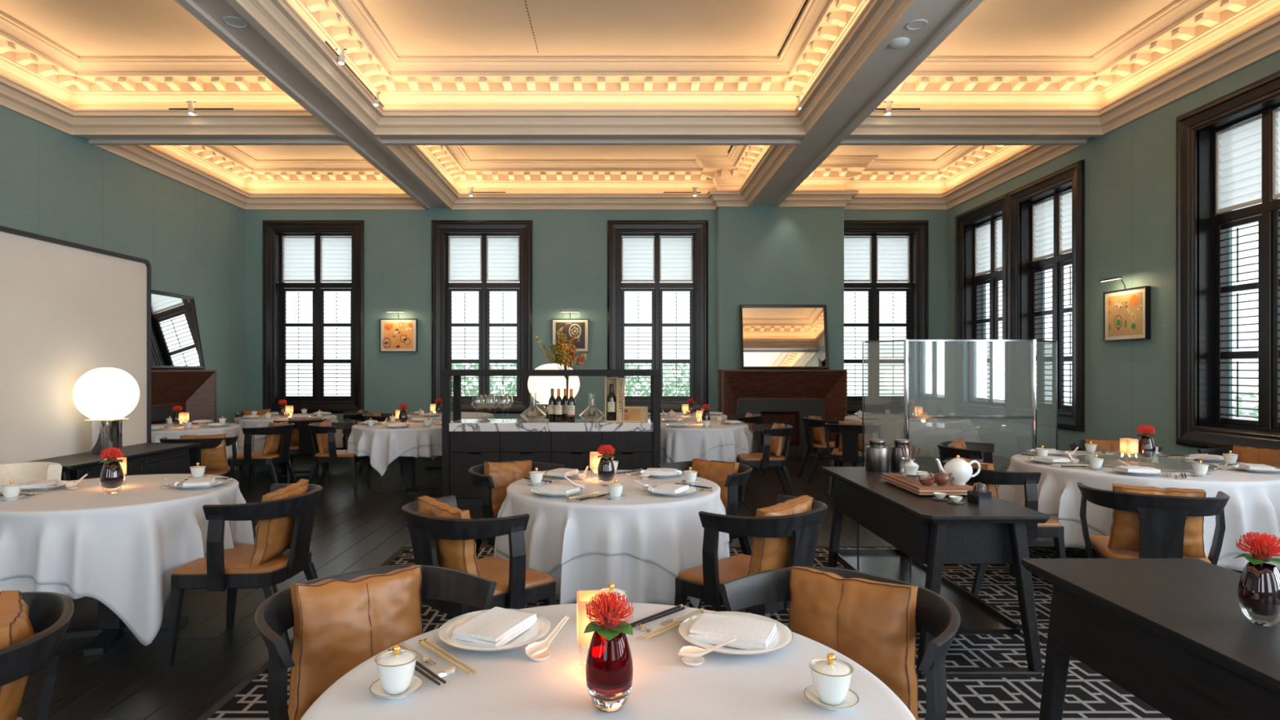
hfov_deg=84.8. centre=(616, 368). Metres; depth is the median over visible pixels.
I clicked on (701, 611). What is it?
chopstick
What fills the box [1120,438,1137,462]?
candle lantern
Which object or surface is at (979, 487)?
ball
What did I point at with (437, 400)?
flower
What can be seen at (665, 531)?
tablecloth
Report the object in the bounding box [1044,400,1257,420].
ground
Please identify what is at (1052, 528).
dining chair
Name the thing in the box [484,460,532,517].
cushion
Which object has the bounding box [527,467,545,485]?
cup
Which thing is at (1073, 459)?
soup spoon
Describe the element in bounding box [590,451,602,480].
candle lantern
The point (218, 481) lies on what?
plate
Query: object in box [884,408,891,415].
cup
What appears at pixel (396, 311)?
picture light
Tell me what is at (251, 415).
napkin
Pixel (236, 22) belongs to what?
ceiling speaker
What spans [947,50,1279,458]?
wall
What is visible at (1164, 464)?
lazy susan
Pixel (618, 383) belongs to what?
box
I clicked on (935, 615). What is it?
dining chair
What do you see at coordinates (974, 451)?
dining chair
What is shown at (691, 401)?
flower
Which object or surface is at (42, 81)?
trim
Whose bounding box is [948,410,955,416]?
cup
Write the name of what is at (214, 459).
cushion
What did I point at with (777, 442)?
cushion
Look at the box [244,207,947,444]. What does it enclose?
wall
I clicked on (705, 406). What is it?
flower
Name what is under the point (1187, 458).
soup spoon
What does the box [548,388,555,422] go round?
wine bottle
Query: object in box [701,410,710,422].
flower vase
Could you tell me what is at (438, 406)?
flower vase
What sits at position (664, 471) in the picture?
napkin
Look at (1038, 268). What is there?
shutter
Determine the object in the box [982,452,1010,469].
baseboard
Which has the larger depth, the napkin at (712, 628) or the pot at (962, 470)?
the pot at (962, 470)
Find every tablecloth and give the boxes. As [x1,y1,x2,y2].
[0,473,253,646]
[151,422,244,462]
[233,413,342,457]
[300,602,915,719]
[347,420,441,476]
[407,412,493,420]
[495,470,729,608]
[648,412,727,421]
[660,420,759,470]
[836,413,982,462]
[998,450,1279,560]
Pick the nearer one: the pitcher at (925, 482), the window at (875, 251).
the pitcher at (925, 482)
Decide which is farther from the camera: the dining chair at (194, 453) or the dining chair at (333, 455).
the dining chair at (333, 455)
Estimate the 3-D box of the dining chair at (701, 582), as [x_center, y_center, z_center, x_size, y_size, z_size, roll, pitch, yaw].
[0.636,0.997,3.177,0.622,0.782,0.602,0,0,-43]
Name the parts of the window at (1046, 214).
tilt rod, tilt rod, tilt rod, blind frame, sash frame, blind frame, tilt rod, tilt rod, tilt rod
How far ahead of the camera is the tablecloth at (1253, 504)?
4.21 m
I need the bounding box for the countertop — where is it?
[448,418,653,431]
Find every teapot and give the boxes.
[928,470,954,485]
[935,454,980,484]
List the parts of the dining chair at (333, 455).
leg, leg, rail, post, seat, seat frame, post, leg, leg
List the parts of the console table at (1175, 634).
leg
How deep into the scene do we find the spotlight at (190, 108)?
7.59 m
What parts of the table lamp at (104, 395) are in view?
lamp shade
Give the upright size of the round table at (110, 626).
0.744 m
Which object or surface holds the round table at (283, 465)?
on the floor
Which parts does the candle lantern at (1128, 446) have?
lamp shade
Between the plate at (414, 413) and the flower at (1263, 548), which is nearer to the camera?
the flower at (1263, 548)
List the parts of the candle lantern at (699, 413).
lamp shade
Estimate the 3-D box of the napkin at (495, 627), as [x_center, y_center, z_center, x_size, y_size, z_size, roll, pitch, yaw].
[-0.290,0.617,1.677,0.124,0.030,0.184,0,0,24]
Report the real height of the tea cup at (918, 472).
0.025 m
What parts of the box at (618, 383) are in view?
lid panel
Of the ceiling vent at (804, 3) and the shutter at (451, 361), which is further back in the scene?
the shutter at (451, 361)
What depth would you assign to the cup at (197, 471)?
4.06 m
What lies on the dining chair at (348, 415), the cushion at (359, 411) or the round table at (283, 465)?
the cushion at (359, 411)
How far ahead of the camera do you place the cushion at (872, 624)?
1.88 m
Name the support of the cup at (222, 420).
on the tablecloth at (173, 431)
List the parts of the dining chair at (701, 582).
leg, post, seat, seat frame, leg, rail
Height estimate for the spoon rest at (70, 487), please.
0.010 m
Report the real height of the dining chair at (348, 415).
0.782 m
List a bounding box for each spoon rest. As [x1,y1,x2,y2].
[66,486,78,489]
[160,485,171,488]
[528,649,551,661]
[680,656,704,666]
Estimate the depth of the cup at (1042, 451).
4.97 m
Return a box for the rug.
[196,546,1279,719]
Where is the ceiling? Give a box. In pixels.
[0,0,1177,209]
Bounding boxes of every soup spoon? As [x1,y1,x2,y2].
[65,474,88,487]
[160,478,170,485]
[524,616,568,656]
[564,475,585,488]
[577,466,588,477]
[634,480,653,488]
[639,468,660,477]
[677,636,736,657]
[1066,451,1079,462]
[1069,446,1078,454]
[1184,453,1207,459]
[1218,460,1230,466]
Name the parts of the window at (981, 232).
tilt rod, tilt rod, tilt rod, blind frame, sash frame, blind frame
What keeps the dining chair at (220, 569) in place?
on the floor
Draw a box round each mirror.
[151,289,204,369]
[739,304,829,369]
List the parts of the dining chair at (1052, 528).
leg, rail, leg, post, seat, seat frame, leg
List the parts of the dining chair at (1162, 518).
post, seat frame, seat, rail, post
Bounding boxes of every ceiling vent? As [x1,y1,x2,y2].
[524,0,537,52]
[726,145,733,153]
[775,0,808,56]
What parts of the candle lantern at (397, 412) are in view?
lamp shade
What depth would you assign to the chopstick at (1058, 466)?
4.54 m
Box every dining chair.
[0,591,74,719]
[159,435,238,480]
[164,484,322,667]
[227,422,297,491]
[234,410,280,470]
[254,564,497,719]
[273,417,328,484]
[307,422,370,496]
[326,411,372,471]
[357,413,403,474]
[401,495,556,616]
[468,461,564,608]
[657,460,751,608]
[674,494,827,617]
[718,566,960,719]
[728,413,765,475]
[737,424,795,502]
[797,417,857,483]
[824,422,882,494]
[937,440,998,488]
[942,459,1066,597]
[1069,440,1162,452]
[1076,482,1230,564]
[1197,447,1232,455]
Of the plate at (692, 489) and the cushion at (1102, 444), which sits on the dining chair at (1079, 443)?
the cushion at (1102, 444)
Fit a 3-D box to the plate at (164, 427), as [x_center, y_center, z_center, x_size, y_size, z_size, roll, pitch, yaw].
[-4.870,0.632,7.345,0.267,0.026,0.267,0,0,0]
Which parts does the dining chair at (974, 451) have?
rail, post, post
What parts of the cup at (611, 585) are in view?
knob, lid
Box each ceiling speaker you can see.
[222,16,248,27]
[905,19,927,30]
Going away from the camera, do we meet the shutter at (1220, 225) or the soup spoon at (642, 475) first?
the soup spoon at (642, 475)
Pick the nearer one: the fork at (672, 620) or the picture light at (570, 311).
the fork at (672, 620)
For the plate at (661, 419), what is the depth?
8.48 m
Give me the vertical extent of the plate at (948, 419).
0.026 m
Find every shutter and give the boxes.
[282,288,315,399]
[320,288,351,399]
[448,288,481,399]
[486,288,519,399]
[621,288,654,399]
[659,288,693,399]
[844,288,871,399]
[876,288,909,399]
[974,280,990,402]
[994,276,1002,403]
[1031,264,1053,408]
[1058,260,1071,409]
[1215,214,1262,426]
[1272,210,1279,428]
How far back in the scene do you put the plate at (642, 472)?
4.14 m
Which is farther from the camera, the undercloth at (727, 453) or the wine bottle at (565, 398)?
the undercloth at (727, 453)
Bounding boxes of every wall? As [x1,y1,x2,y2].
[0,105,244,423]
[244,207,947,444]
[716,204,844,412]
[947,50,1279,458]
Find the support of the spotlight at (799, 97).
attached to the trim at (831, 41)
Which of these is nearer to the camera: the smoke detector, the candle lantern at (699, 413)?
the smoke detector
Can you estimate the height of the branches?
0.963 m
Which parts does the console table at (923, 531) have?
leg, rod, leg, foot rail, leg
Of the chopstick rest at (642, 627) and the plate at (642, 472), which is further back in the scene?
the plate at (642, 472)
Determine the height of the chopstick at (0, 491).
0.007 m
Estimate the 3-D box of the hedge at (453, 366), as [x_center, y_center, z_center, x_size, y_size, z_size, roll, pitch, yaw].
[-1.008,0.845,14.201,5.290,2.018,1.332,0,0,0]
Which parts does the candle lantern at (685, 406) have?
lamp shade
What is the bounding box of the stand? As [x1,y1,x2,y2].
[902,474,919,477]
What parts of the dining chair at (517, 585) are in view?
rail, seat frame, seat, post, leg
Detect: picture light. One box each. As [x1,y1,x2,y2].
[386,310,404,319]
[560,310,578,319]
[1100,276,1125,288]
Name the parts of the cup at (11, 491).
lid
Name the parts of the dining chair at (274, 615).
post, rail, post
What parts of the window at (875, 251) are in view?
tilt rod, tilt rod, tilt rod, blind frame, sash frame, blind frame, tilt rod, tilt rod, tilt rod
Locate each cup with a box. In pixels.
[0,480,24,500]
[164,416,172,424]
[182,420,193,429]
[187,462,208,478]
[218,416,226,423]
[250,409,257,415]
[263,411,271,419]
[300,407,307,414]
[315,409,323,417]
[366,417,375,426]
[369,644,422,699]
[388,413,395,422]
[417,408,423,416]
[422,417,431,426]
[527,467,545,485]
[598,582,631,620]
[605,479,625,499]
[611,457,620,473]
[667,409,675,417]
[681,466,699,484]
[702,418,711,427]
[715,413,723,422]
[804,653,858,710]
[856,409,862,416]
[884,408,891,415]
[888,413,897,420]
[915,473,928,478]
[916,471,928,473]
[933,492,946,498]
[937,413,944,421]
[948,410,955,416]
[949,495,962,502]
[1034,445,1048,456]
[1083,440,1098,453]
[1086,454,1105,470]
[1189,460,1211,476]
[1220,450,1239,465]
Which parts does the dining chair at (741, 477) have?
leg, rail, post, seat frame, leg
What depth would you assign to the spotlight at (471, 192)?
11.19 m
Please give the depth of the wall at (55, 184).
8.95 m
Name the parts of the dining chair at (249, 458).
post, leg, seat frame, seat, rail, leg, leg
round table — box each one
[62,600,188,656]
[258,454,311,476]
[378,456,439,494]
[425,466,441,469]
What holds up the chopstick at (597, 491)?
on the tablecloth at (665, 531)
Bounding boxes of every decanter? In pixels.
[520,392,546,422]
[578,393,604,422]
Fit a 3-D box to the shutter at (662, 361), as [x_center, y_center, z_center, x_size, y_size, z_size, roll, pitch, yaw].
[0.986,-0.415,11.615,0.550,1.830,0.040,0,0,0]
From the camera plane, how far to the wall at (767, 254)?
11.24 m
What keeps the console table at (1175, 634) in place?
on the rug
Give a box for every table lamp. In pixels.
[72,367,139,454]
[527,363,579,418]
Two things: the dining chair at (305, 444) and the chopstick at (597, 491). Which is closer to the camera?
the chopstick at (597, 491)
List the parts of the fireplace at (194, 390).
trim, splayed panel, splayed panel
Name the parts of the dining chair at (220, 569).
leg, post, leg, seat, seat frame, rail, leg, leg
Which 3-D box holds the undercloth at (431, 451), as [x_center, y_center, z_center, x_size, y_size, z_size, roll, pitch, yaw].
[-2.400,0.810,8.097,1.335,0.300,1.378,0,0,31]
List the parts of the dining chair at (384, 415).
leg, rail, leg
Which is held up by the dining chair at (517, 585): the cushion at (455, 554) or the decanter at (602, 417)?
the cushion at (455, 554)
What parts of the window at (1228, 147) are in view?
tilt rod, tilt rod, tilt rod, blind frame, sash frame, blind frame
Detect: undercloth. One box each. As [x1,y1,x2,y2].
[0,577,82,599]
[237,446,244,453]
[251,431,343,451]
[346,443,441,457]
[493,536,729,605]
[660,444,749,463]
[918,445,940,457]
[1033,515,1279,571]
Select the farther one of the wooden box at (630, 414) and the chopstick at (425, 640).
the wooden box at (630, 414)
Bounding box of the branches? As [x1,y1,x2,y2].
[534,328,586,397]
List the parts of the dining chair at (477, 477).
leg, post, rail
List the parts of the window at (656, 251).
tilt rod, tilt rod, blind frame, sash frame, tilt rod, tilt rod, tilt rod, blind frame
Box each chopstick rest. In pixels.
[431,666,457,678]
[639,623,655,634]
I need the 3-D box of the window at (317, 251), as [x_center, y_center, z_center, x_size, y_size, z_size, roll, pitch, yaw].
[-4.950,-0.845,11.568,1.640,3.150,0.365,0,0,0]
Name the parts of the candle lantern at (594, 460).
lamp shade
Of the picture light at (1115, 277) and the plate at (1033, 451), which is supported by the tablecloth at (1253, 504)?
the plate at (1033, 451)
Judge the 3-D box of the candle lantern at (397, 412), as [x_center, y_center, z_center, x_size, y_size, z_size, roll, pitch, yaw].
[-2.546,0.566,8.200,0.076,0.158,0.076,0,0,-6]
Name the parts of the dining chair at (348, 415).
post, rail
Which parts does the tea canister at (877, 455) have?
lid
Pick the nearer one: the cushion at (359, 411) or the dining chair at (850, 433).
the dining chair at (850, 433)
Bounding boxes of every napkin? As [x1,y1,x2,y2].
[20,479,57,490]
[151,426,164,429]
[182,477,215,488]
[192,419,213,422]
[208,422,224,425]
[243,414,258,417]
[292,414,308,417]
[387,423,406,426]
[411,417,426,421]
[423,413,439,415]
[450,606,537,647]
[537,484,580,495]
[546,467,577,477]
[644,467,677,475]
[653,483,689,495]
[663,417,679,420]
[667,422,687,426]
[688,613,777,649]
[709,411,722,414]
[724,420,740,423]
[858,415,876,417]
[1033,455,1069,462]
[1035,447,1057,453]
[1116,466,1161,474]
[1188,453,1223,461]
[1239,462,1275,471]
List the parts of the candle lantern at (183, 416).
lamp shade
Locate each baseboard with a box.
[304,444,346,454]
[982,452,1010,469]
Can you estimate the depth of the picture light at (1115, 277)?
7.41 m
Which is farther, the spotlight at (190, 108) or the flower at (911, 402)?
the flower at (911, 402)
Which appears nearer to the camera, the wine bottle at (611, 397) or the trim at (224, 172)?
the wine bottle at (611, 397)
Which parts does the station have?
frame post, frame post, drawer, cabinet door, drawer, cabinet door, rail, cabinet door, drawer, drawer, cabinet door, frame post, frame post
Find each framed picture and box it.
[379,319,417,351]
[551,319,588,351]
[1103,285,1151,341]
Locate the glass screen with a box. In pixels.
[862,339,1057,466]
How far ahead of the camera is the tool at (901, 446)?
4.16 m
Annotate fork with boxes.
[399,642,436,666]
[660,608,703,625]
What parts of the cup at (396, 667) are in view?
lid, knob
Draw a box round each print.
[382,321,413,348]
[555,322,585,348]
[1107,292,1142,336]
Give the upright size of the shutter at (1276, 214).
1.830 m
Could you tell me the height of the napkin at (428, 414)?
0.030 m
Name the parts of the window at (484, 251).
tilt rod, tilt rod, blind frame, sash frame, tilt rod, tilt rod, blind frame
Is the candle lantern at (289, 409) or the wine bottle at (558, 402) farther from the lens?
the candle lantern at (289, 409)
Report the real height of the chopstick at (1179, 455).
0.007 m
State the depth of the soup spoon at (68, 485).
3.76 m
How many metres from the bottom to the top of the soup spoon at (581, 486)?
0.052 m
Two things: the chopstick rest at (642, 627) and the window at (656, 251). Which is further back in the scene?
the window at (656, 251)
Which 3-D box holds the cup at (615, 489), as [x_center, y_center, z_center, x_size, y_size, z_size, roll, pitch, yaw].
[-0.006,0.596,3.462,0.102,0.097,0.102,0,0,10]
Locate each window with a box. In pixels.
[262,220,364,413]
[431,220,532,413]
[607,220,707,412]
[844,220,928,413]
[955,192,1008,422]
[1008,160,1084,431]
[1176,71,1279,449]
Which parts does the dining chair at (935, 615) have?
post, rail, post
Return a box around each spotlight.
[168,100,233,114]
[324,40,383,107]
[372,91,380,106]
[469,186,505,195]
[663,186,701,195]
[795,95,803,109]
[875,100,919,114]
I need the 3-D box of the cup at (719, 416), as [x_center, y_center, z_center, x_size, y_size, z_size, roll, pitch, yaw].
[1.240,0.596,8.450,0.102,0.097,0.102,0,0,-21]
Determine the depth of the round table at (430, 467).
9.75 m
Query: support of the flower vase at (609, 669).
on the tablecloth at (507, 684)
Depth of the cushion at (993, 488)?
4.29 m
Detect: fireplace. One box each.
[151,369,216,424]
[718,369,847,458]
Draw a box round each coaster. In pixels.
[931,497,948,501]
[946,500,964,504]
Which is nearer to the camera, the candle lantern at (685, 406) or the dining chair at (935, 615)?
the dining chair at (935, 615)
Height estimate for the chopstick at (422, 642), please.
0.007 m
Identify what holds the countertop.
on the station
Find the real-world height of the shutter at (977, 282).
1.830 m
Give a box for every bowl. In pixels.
[902,459,919,475]
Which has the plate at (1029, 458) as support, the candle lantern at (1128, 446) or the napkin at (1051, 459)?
the napkin at (1051, 459)
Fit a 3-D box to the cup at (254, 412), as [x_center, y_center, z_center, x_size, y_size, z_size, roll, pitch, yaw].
[-4.872,0.596,9.408,0.102,0.097,0.102,0,0,-5]
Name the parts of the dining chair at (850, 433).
post, leg, leg, seat frame, seat, rail, post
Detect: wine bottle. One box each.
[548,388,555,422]
[555,388,562,422]
[561,388,568,421]
[567,388,575,422]
[607,383,615,420]
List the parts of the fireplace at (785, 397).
splayed panel, trim, mantel frame, splayed panel, splayed panel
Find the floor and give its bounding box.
[17,454,1054,719]
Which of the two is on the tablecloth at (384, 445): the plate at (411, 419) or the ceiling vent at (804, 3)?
the plate at (411, 419)
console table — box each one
[27,442,200,480]
[822,466,1049,677]
[1021,558,1279,719]
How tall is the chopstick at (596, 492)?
0.007 m
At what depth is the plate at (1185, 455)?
4.83 m
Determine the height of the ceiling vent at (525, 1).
0.004 m
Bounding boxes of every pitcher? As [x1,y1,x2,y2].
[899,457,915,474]
[918,478,936,485]
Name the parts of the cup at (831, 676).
lid, knob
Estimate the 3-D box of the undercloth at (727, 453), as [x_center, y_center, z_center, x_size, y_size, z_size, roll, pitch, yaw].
[0.890,0.890,8.158,1.433,0.460,1.364,0,0,0]
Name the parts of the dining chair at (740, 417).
rail, leg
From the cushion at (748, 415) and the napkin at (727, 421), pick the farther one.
the cushion at (748, 415)
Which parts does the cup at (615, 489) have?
lid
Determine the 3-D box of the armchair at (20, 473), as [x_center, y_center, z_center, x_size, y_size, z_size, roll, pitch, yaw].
[-3.742,1.000,4.179,0.570,0.800,0.679,0,0,35]
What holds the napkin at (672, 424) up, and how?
on the plate at (667, 424)
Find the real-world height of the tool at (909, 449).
0.190 m
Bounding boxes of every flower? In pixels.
[99,447,123,463]
[172,404,182,413]
[278,399,287,405]
[398,404,408,410]
[435,398,441,404]
[583,591,633,640]
[597,444,614,458]
[687,398,694,404]
[701,404,710,411]
[909,400,915,405]
[1136,424,1156,437]
[1234,531,1279,566]
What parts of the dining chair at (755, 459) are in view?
leg, post, seat frame, seat, post, rail, leg, leg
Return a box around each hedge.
[452,363,689,395]
[1232,390,1257,420]
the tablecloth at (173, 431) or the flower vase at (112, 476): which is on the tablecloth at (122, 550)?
the flower vase at (112, 476)
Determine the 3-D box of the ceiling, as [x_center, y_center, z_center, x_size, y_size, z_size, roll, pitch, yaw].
[-0.333,-3.050,4.625,12.105,0.900,14.250,0,0,0]
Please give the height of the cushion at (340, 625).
0.368 m
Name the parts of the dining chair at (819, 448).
leg, leg, seat frame, rail, seat, post, leg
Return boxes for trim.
[0,0,337,135]
[93,144,426,209]
[232,0,916,135]
[383,144,799,209]
[777,144,1083,209]
[847,0,1279,135]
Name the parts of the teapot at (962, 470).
spout, handle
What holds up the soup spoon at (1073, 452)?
on the spoon rest
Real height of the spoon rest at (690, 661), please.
0.010 m
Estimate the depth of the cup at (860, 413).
9.30 m
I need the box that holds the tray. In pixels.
[881,472,973,496]
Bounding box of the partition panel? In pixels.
[0,225,151,463]
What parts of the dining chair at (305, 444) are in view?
leg, leg, seat, rail, seat frame, leg, leg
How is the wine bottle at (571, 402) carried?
on the station
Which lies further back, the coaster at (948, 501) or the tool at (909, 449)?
the tool at (909, 449)
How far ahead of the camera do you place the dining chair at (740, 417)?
9.19 m
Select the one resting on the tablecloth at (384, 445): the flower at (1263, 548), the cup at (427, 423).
the cup at (427, 423)
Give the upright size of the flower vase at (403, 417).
0.165 m
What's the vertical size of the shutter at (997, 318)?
1.830 m
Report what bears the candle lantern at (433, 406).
on the tablecloth at (464, 415)
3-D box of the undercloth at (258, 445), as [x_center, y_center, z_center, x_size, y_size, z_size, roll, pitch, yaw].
[-4.418,0.870,9.369,1.380,0.420,1.425,0,0,0]
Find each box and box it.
[604,377,624,422]
[622,406,648,422]
[967,489,991,504]
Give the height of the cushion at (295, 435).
0.340 m
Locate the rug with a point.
(1089, 695)
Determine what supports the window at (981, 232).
in the wall at (1131, 169)
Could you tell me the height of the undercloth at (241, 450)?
0.400 m
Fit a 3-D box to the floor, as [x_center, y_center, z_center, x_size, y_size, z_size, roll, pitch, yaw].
[-0.333,1.460,4.625,12.105,0.120,14.250,0,0,0]
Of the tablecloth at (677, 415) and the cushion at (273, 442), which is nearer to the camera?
the cushion at (273, 442)
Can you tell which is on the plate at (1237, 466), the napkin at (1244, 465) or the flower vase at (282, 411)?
the napkin at (1244, 465)
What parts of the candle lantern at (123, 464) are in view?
lamp shade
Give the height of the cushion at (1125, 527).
0.339 m
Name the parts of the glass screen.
post, post, post, post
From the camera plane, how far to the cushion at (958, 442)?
5.75 m
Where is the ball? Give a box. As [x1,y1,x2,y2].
[972,482,986,493]
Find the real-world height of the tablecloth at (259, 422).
0.543 m
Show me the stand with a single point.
(904, 475)
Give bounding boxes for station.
[441,369,660,505]
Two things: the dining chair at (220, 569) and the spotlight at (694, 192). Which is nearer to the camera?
the dining chair at (220, 569)
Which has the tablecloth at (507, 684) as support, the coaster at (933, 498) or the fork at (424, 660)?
the fork at (424, 660)
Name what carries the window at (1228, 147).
in the wall at (1131, 169)
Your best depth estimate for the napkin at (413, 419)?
8.50 m
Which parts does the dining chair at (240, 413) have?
rail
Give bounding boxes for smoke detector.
[888,37,909,48]
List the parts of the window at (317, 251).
tilt rod, tilt rod, tilt rod, blind frame, sash frame, blind frame, tilt rod, tilt rod, tilt rod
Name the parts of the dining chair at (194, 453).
rail, seat, seat frame, post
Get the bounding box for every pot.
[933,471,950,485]
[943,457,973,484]
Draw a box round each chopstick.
[0,491,44,493]
[20,491,46,492]
[387,648,439,685]
[415,660,445,683]
[418,640,471,675]
[422,638,477,673]
[564,491,598,498]
[566,492,600,499]
[574,493,608,501]
[576,494,605,501]
[617,469,643,474]
[630,604,683,625]
[631,605,687,627]
[640,610,704,637]
[644,612,706,639]
[675,483,710,488]
[1051,464,1088,465]
[1057,466,1086,466]
[1161,454,1184,456]
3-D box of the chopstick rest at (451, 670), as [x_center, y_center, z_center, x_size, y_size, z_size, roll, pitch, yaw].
[-0.363,0.639,1.474,0.057,0.010,0.016,0,0,-42]
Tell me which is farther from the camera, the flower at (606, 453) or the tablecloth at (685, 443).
the tablecloth at (685, 443)
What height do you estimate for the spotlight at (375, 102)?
0.135 m
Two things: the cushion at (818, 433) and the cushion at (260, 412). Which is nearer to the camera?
the cushion at (818, 433)
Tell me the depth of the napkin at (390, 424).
7.60 m
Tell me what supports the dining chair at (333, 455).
on the floor
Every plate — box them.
[20,480,72,491]
[151,426,167,430]
[171,478,228,488]
[189,420,213,423]
[204,423,231,426]
[239,415,261,418]
[357,421,381,424]
[383,424,408,427]
[408,418,431,422]
[409,412,428,414]
[437,608,551,651]
[531,485,583,496]
[542,469,583,478]
[639,469,683,477]
[647,484,698,495]
[661,418,681,422]
[665,423,689,426]
[678,611,792,654]
[721,421,744,424]
[857,416,879,419]
[909,418,928,422]
[947,418,964,420]
[1026,448,1067,455]
[1027,457,1073,464]
[1110,466,1164,475]
[1118,449,1162,455]
[1182,454,1224,462]
[1230,464,1279,472]
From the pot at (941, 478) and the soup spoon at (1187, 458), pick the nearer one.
the pot at (941, 478)
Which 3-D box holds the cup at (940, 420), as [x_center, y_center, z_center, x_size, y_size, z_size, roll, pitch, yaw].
[3.992,0.596,8.625,0.102,0.097,0.102,0,0,-16]
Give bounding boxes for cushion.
[0,590,34,719]
[179,433,229,471]
[242,408,271,415]
[250,478,308,565]
[262,421,288,454]
[288,417,321,445]
[288,564,422,719]
[315,419,336,453]
[353,409,364,425]
[368,412,381,416]
[417,495,479,576]
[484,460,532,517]
[691,458,739,511]
[744,412,755,435]
[747,495,813,574]
[769,422,785,455]
[788,566,918,719]
[808,415,826,444]
[838,421,873,452]
[947,437,966,459]
[953,457,999,497]
[1083,438,1119,452]
[1107,483,1206,558]
[1232,444,1279,467]
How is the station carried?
on the floor
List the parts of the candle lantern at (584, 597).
lamp shade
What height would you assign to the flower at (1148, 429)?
0.195 m
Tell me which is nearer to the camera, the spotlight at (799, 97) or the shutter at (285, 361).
the spotlight at (799, 97)
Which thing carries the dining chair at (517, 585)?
on the rug
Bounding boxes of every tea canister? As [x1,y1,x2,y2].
[865,439,888,471]
[890,439,913,471]
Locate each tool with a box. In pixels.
[901,446,906,462]
[908,443,911,460]
[912,445,915,460]
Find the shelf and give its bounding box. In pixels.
[834,548,1020,634]
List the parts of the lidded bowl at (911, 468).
lid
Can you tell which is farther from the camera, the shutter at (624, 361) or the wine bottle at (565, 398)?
the shutter at (624, 361)
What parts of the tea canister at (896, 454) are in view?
lid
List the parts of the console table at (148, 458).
leg, finger rail, drawer, finger rail, drawer, leg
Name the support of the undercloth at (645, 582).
on the round table
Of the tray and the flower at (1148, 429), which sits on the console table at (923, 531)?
the tray
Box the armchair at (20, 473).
[0,462,62,491]
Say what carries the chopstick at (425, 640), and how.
on the tablecloth at (507, 684)
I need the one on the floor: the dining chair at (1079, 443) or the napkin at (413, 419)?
the dining chair at (1079, 443)
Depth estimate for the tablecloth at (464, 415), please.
9.55 m
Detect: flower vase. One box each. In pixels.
[99,461,124,493]
[172,412,182,425]
[278,404,286,417]
[398,410,408,424]
[435,403,441,413]
[585,631,633,712]
[597,457,614,486]
[688,403,694,414]
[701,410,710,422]
[909,405,915,416]
[1137,435,1155,462]
[1237,561,1279,626]
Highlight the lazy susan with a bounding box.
[1069,453,1218,471]
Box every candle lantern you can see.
[104,457,126,488]
[178,412,189,427]
[285,405,293,413]
[395,409,403,423]
[430,404,435,413]
[577,589,611,676]
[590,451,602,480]
[682,404,688,416]
[696,410,703,424]
[914,406,922,414]
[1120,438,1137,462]
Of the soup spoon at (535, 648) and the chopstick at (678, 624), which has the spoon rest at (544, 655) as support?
the soup spoon at (535, 648)

